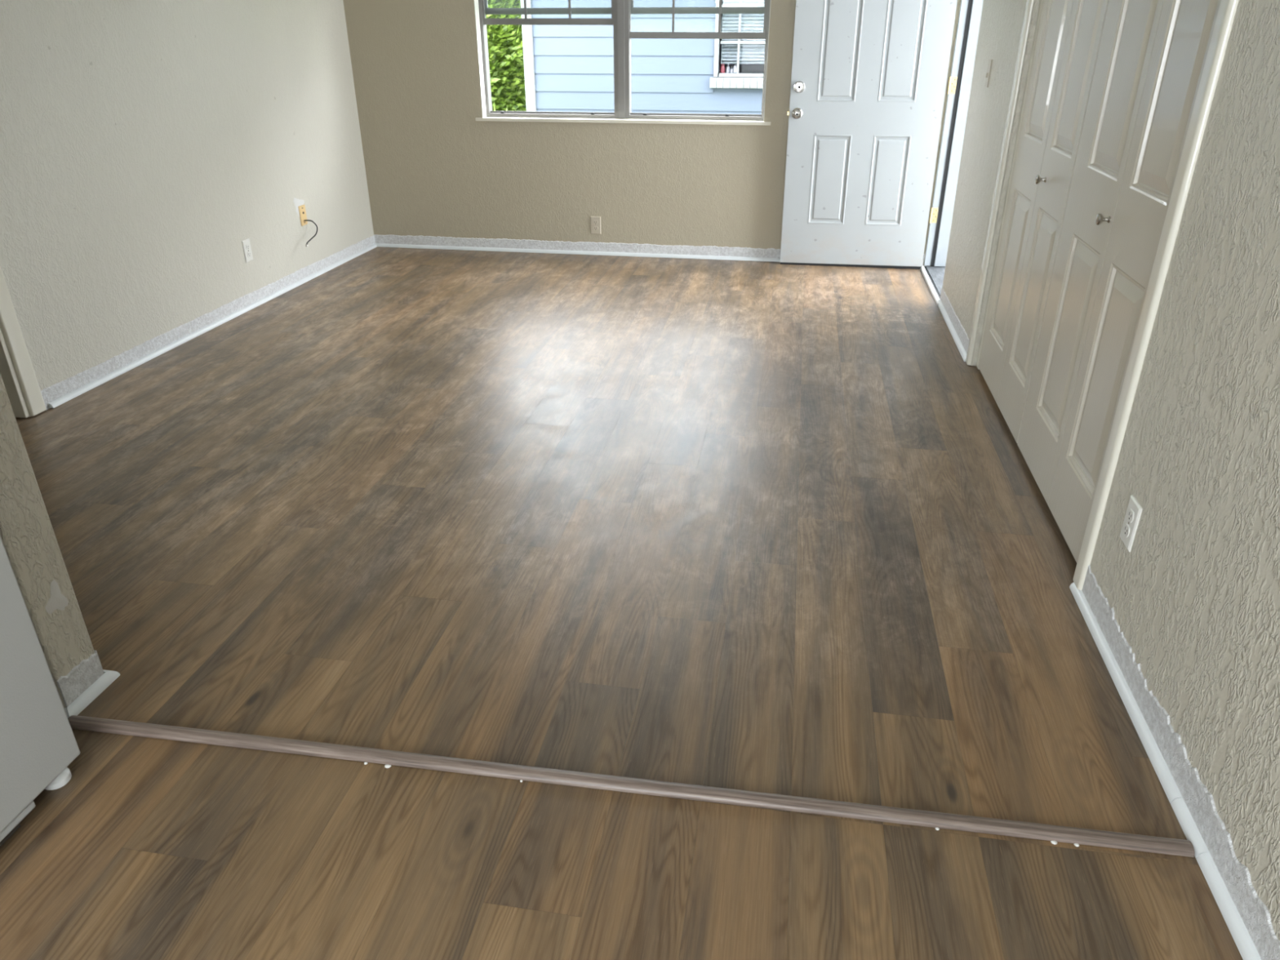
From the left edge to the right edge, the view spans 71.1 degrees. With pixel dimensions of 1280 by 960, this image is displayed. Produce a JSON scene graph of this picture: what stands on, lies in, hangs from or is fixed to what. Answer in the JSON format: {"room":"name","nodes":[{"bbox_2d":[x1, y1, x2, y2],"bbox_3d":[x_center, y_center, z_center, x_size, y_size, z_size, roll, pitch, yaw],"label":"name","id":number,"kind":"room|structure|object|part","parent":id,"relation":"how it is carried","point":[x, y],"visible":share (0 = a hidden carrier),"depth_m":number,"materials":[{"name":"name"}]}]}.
{"room":"empty living room","nodes":[
{"label":"empty living room","id":0,"kind":"room"},
{"bbox_2d":[0,373,94,711],"bbox_3d":[-1.938,-0.649,1.589,1.391,2.440,0.118,4,27,9],"label":"wall partition","id":1,"kind":"structure","parent":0,"point":[27,534],"depth_m":1.86,"materials":[{"name":"beige paint"}]},
{"bbox_2d":[64,707,69,717],"bbox_3d":[-1.268,0.513,1.964,0.050,0.021,0.018,4,27,9],"label":"trim","id":2,"kind":"structure","parent":1,"relation":"attached to","point":[65,708],"depth_m":1.96,"materials":[{"name":"white paint"}]},
{"bbox_2d":[56,653,103,710],"bbox_3d":[-1.251,0.450,2.010,0.004,0.096,0.116,4,27,9],"label":"baseboard","id":3,"kind":"structure","parent":1,"relation":"attached to","point":[82,676],"depth_m":2.00,"materials":[{"name":"white wood"}]},
{"bbox_2d":[66,671,119,716],"bbox_3d":[-1.240,0.483,2.025,0.018,0.021,0.159,4,27,9],"label":"trim","id":4,"kind":"structure","parent":3,"relation":"attached to","point":[84,700],"depth_m":2.02,"materials":[{"name":"white paint"}]},
{"bbox_2d":[0,0,373,417],"bbox_3d":[-2.595,-0.965,2.218,0.141,2.440,8.297,4,27,9],"label":"wall","id":5,"kind":"structure","parent":0,"point":[142,142],"depth_m":4.11,"materials":[{"name":"beige paint"}]},
{"bbox_2d":[0,265,46,417],"bbox_3d":[-2.443,-1.200,3.060,0.154,2.094,0.110,4,27,9],"label":"door frame","id":6,"kind":"structure","parent":5,"relation":"attached to","point":[10,326],"depth_m":3.42,"materials":[{"name":"beige paint"}]},
{"bbox_2d":[40,235,377,409],"bbox_3d":[-2.112,-0.995,4.911,0.004,0.081,3.082,4,27,9],"label":"baseboard","id":7,"kind":"structure","parent":5,"relation":"attached to","point":[55,391],"depth_m":4.37,"materials":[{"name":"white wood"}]},
{"bbox_2d":[241,238,253,262],"bbox_3d":[-2.106,-1.232,4.814,0.008,0.115,0.070,4,27,9],"label":"wall outlet","id":8,"kind":"object","parent":5,"relation":"attached to","point":[246,243],"visible":1,"depth_m":4.81,"materials":[{"name":"white plastic"}]},
{"bbox_2d":[245,244,249,249],"bbox_3d":[-2.104,-1.250,4.805,0.002,0.027,0.034,4,27,9],"label":"receptacle","id":9,"kind":"object","parent":8,"relation":"attached to","point":[247,246],"depth_m":4.80,"materials":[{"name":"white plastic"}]},
{"bbox_2d":[297,204,307,226],"bbox_3d":[-2.003,-1.574,5.329,0.008,0.115,0.072,4,27,9],"label":"cable plate","id":10,"kind":"object","parent":5,"relation":"attached to","point":[303,216],"visible":1,"depth_m":5.32,"materials":[{"name":"beige plastic"}]},
{"bbox_2d":[303,219,317,247],"bbox_3d":[-1.974,-1.465,5.315,0.071,0.132,0.179,4,27,9],"label":"coaxial cable","id":11,"kind":"object","parent":10,"relation":"attached to","point":[311,238],"visible":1,"depth_m":5.33,"materials":[{"name":"plastic"}]},
{"bbox_2d":[0,246,1243,959],"bbox_3d":[-0.868,0.286,2.577,5.560,0.120,8.400,4,27,9],"label":"floor","id":12,"kind":"structure","parent":0,"point":[762,526],"depth_m":2.24,"materials":[{"name":"brown laminate"}]},
{"bbox_2d":[0,535,80,846],"bbox_3d":[-1.529,-0.009,1.180,0.700,1.660,0.738,4,27,9],"label":"refrigerator","id":13,"kind":"object","parent":12,"relation":"on","point":[38,743],"visible":1,"depth_m":1.65,"materials":[{"name":"white metal"}]},
{"bbox_3d":[-1.529,0.705,1.514,0.687,0.017,0.535,4,27,9],"label":"rail","id":14,"kind":"part","parent":13,"relation":"part of","materials":[{"name":"white plastic"}]},
{"bbox_2d":[67,715,1195,857],"bbox_3d":[-0.116,0.601,1.795,2.282,0.017,0.041,4,27,8],"label":"transition strip","id":15,"kind":"object","parent":12,"relation":"on","point":[1054,833],"visible":0.98,"depth_m":1.77,"materials":[{"name":"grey wood"}]},
{"bbox_2d":[920,265,945,306],"bbox_3d":[1.796,-1.143,5.307,0.185,0.046,0.925,4,27,9],"label":"threshold","id":16,"kind":"object","parent":12,"relation":"on","point":[933,276],"visible":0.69,"depth_m":5.42,"materials":[{"name":"metal"}]},
{"bbox_3d":[1.817,-1.139,5.305,0.142,0.039,0.925,4,27,9],"label":"door sill","id":17,"kind":"part","parent":16,"relation":"part of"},
{"bbox_2d":[342,0,959,253],"bbox_3d":[-0.081,-2.629,5.535,3.859,2.440,0.140,4,27,9],"label":"wall","id":18,"kind":"structure","parent":0,"point":[433,169],"depth_m":5.80,"materials":[{"name":"beige paint"}]},
{"bbox_2d":[590,216,600,234],"bbox_3d":[-0.294,-1.694,5.960,0.070,0.115,0.008,4,27,9],"label":"wall outlet","id":19,"kind":"object","parent":18,"relation":"attached to","point":[595,221],"visible":1,"depth_m":5.96,"materials":[{"name":"beige plastic"}]},
{"bbox_2d":[474,0,770,121],"bbox_3d":[-0.121,-2.848,5.395,1.803,1.262,0.070,4,27,9],"label":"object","id":20,"kind":"object","parent":18,"relation":"attached to","point":[476,2],"visible":0.89,"depth_m":5.63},
{"bbox_2d":[475,116,770,124],"bbox_3d":[-0.122,-2.273,5.672,1.886,0.018,0.090,4,27,9],"label":"window sill","id":21,"kind":"structure","parent":18,"relation":"attached to","point":[486,118],"depth_m":5.64,"materials":[{"name":"white wood"}]},
{"bbox_2d":[478,0,770,120],"bbox_3d":[-0.110,-2.877,5.452,1.802,1.262,0.082,4,27,9],"label":"window","id":22,"kind":"structure","parent":18,"relation":"in","point":[620,11],"depth_m":5.54,"materials":[{"name":"metal"}]},
{"bbox_3d":[-0.570,-3.088,5.419,0.842,0.603,0.022,4,27,9],"label":"sash","id":23,"kind":"part","parent":22,"relation":"part of","materials":[{"name":"metal"}]},
{"bbox_3d":[-0.563,-3.165,5.418,0.828,0.620,0.022,4,27,9],"label":"sash","id":24,"kind":"part","parent":22,"relation":"part of","materials":[{"name":"metal"}]},
{"bbox_3d":[0.350,-3.096,5.280,0.828,0.620,0.022,4,27,9],"label":"sash","id":25,"kind":"part","parent":22,"relation":"part of","materials":[{"name":"metal"}]},
{"bbox_3d":[0.340,-2.952,5.315,0.844,0.603,0.022,4,27,9],"label":"sash","id":26,"kind":"part","parent":22,"relation":"part of","materials":[{"name":"metal"}]},
{"bbox_2d":[373,234,924,265],"bbox_3d":[-0.024,-1.540,5.989,3.718,0.087,0.004,4,27,9],"label":"baseboard","id":27,"kind":"structure","parent":18,"relation":"attached to","point":[389,239],"depth_m":6.04,"materials":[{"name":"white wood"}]},
{"bbox_2d":[780,0,957,268],"bbox_3d":[1.325,-2.272,5.258,0.899,2.045,0.109,4,27,9],"label":"door","id":28,"kind":"structure","parent":18,"relation":"in","point":[868,79],"depth_m":5.36,"materials":[{"name":"white metal"}]},
{"bbox_3d":[0.938,-2.186,5.351,0.062,0.062,0.066,4,27,9],"label":"knob","id":29,"kind":"part","parent":28,"relation":"part of","materials":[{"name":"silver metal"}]},
{"bbox_2d":[923,0,1279,941],"bbox_3d":[1.209,-0.678,1.642,0.140,2.440,8.297,4,27,9],"label":"wall","id":30,"kind":"structure","parent":0,"point":[1195,597],"depth_m":1.74,"materials":[{"name":"beige paint"}]},
{"bbox_2d":[924,0,983,266],"bbox_3d":[1.805,-2.071,4.830,0.164,2.048,0.948,4,27,9],"label":"door frame","id":31,"kind":"structure","parent":30,"relation":"attached to","point":[960,81],"depth_m":5.34,"materials":[{"name":"white paint"}]},
{"bbox_2d":[937,287,969,361],"bbox_3d":[1.580,-0.802,4.512,0.004,0.089,1.006,4,27,9],"label":"baseboard","id":32,"kind":"structure","parent":30,"relation":"attached to","point":[961,332],"depth_m":4.47,"materials":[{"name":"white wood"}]},
{"bbox_2d":[984,59,992,87],"bbox_3d":[1.596,-1.866,4.112,0.012,0.115,0.070,4,27,9],"label":"switch plate","id":33,"kind":"object","parent":30,"relation":"attached to","point":[989,64],"visible":1,"depth_m":4.10,"materials":[{"name":"white plastic"}]},
{"bbox_2d":[965,0,1042,369],"bbox_3d":[1.550,-1.458,3.550,0.154,2.116,0.116,4,27,9],"label":"door frame","id":34,"kind":"structure","parent":30,"relation":"attached to","point":[1029,4],"depth_m":3.67,"materials":[{"name":"beige paint"}]},
{"bbox_2d":[977,0,1108,443],"bbox_3d":[1.425,-1.214,3.147,0.066,2.005,0.840,4,27,9],"label":"door","id":35,"kind":"structure","parent":30,"relation":"in","point":[1069,33],"depth_m":3.20,"materials":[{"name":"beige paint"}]},
{"bbox_3d":[1.389,-1.041,3.107,0.034,0.031,0.031,4,27,9],"label":"knob","id":36,"kind":"part","parent":35,"relation":"part of","materials":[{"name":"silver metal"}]},
{"bbox_2d":[1017,0,1221,562],"bbox_3d":[1.280,-0.831,2.383,0.066,2.005,0.873,4,27,9],"label":"door","id":37,"kind":"structure","parent":30,"relation":"in","point":[1152,55],"depth_m":2.45,"materials":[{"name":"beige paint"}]},
{"bbox_3d":[1.264,-0.712,2.447,0.034,0.031,0.031,4,27,9],"label":"knob","id":38,"kind":"part","parent":37,"relation":"part of","materials":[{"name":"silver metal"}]},
{"bbox_2d":[1069,582,1182,803],"bbox_3d":[1.108,0.453,2.082,0.018,0.021,0.772,4,27,9],"label":"trim","id":39,"kind":"structure","parent":30,"relation":"attached to","point":[1161,768],"depth_m":2.00,"materials":[{"name":"white paint"}]},
{"bbox_2d":[1120,494,1142,551],"bbox_3d":[1.143,0.101,2.092,0.008,0.115,0.070,4,27,9],"label":"wall outlet","id":40,"kind":"object","parent":30,"relation":"attached to","point":[1134,510],"visible":1,"depth_m":2.08,"materials":[{"name":"white plastic"}]},
{"bbox_2d":[1123,523,1129,537],"bbox_3d":[1.141,0.118,2.101,0.002,0.027,0.034,4,27,9],"label":"receptacle","id":41,"kind":"object","parent":40,"relation":"attached to","point":[1126,526],"depth_m":2.10,"materials":[{"name":"white plastic"}]},
{"bbox_2d":[1127,508,1133,523],"bbox_3d":[1.141,0.083,2.083,0.002,0.027,0.034,4,27,9],"label":"receptacle","id":42,"kind":"object","parent":40,"relation":"attached to","point":[1130,511],"depth_m":2.08,"materials":[{"name":"white plastic"}]},
{"bbox_2d":[1072,0,1239,590],"bbox_3d":[1.173,-0.658,1.935,0.014,2.098,0.060,4,27,9],"label":"door frame","id":43,"kind":"structure","parent":30,"relation":"attached to","point":[1227,8],"depth_m":2.01,"materials":[{"name":"beige paint"}]},
{"bbox_2d":[1081,564,1279,959],"bbox_3d":[0.838,1.156,0.585,0.004,0.108,4.090,4,27,9],"label":"baseboard","id":44,"kind":"structure","parent":30,"relation":"attached to","point":[1255,914],"depth_m":1.70,"materials":[{"name":"white wood"}]},
{"bbox_2d":[1170,797,1208,857],"bbox_3d":[1.032,0.652,1.684,0.018,0.021,0.130,4,27,9],"label":"trim","id":45,"kind":"structure","parent":30,"relation":"attached to","point":[1184,816],"depth_m":1.68,"materials":[{"name":"white paint"}]},
{"bbox_2d":[1195,852,1261,959],"bbox_3d":[0.754,1.389,0.214,0.018,0.021,3.202,4,27,9],"label":"trim","id":46,"kind":"structure","parent":30,"relation":"attached to","point":[1242,938],"depth_m":1.52,"materials":[{"name":"white paint"}]},
{"label":"outside","id":47,"kind":"structure","parent":0,"visible":0},
{"bbox_3d":[3.666,-5.605,14.705,30.000,0.100,19.900,4,27,9],"label":"ground","id":48,"kind":"structure","parent":47,"visible":0},
{"bbox_2d":[485,0,526,111],"bbox_3d":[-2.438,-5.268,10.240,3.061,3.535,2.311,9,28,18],"label":"tree","id":49,"kind":"object","parent":48,"relation":"on","point":[501,50],"visible":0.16,"depth_m":10.04,"materials":[{"name":"green plant"}]},
{"bbox_2d":[520,0,765,114],"bbox_3d":[3.343,-5.213,10.396,8.090,3.259,6.350,4,27,9],"label":"house","id":50,"kind":"structure","parent":48,"relation":"on","point":[567,68],"depth_m":8.47,"materials":[{"name":"blue paint"}]},
{"bbox_2d":[720,63,724,72],"bbox_3d":[0.783,-3.893,8.480,0.044,0.105,0.043,4,27,9],"label":"bottle","id":51,"kind":"object","parent":50,"relation":"on","point":[722,65],"visible":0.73,"depth_m":8.46,"materials":[{"name":"red plastic"}]},
{"bbox_2d":[725,63,729,72],"bbox_3d":[0.832,-3.887,8.473,0.036,0.100,0.035,4,27,9],"label":"bottle","id":52,"kind":"object","parent":50,"relation":"on","point":[727,68],"visible":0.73,"depth_m":8.46,"materials":[{"name":"white plastic"}]},
{"bbox_2d":[733,63,737,72],"bbox_3d":[0.901,-3.886,8.461,0.044,0.110,0.043,4,27,9],"label":"bottle","id":53,"kind":"object","parent":50,"relation":"on","point":[735,66],"visible":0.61,"depth_m":8.45,"materials":[{"name":"white plastic"}]},
{"bbox_3d":[1.218,-3.685,8.320,1.136,0.091,0.070,4,27,9],"label":"brick sill","id":54,"kind":"part","parent":50,"relation":"part of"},
{"bbox_2d":[720,0,765,63],"bbox_3d":[1.250,-4.280,8.141,0.995,0.906,0.020,4,27,9],"label":"window blind","id":55,"kind":"object","parent":50,"relation":"attached to","point":[727,50],"visible":0.28,"depth_m":8.27,"materials":[{"name":"white plastic"}]}
]}

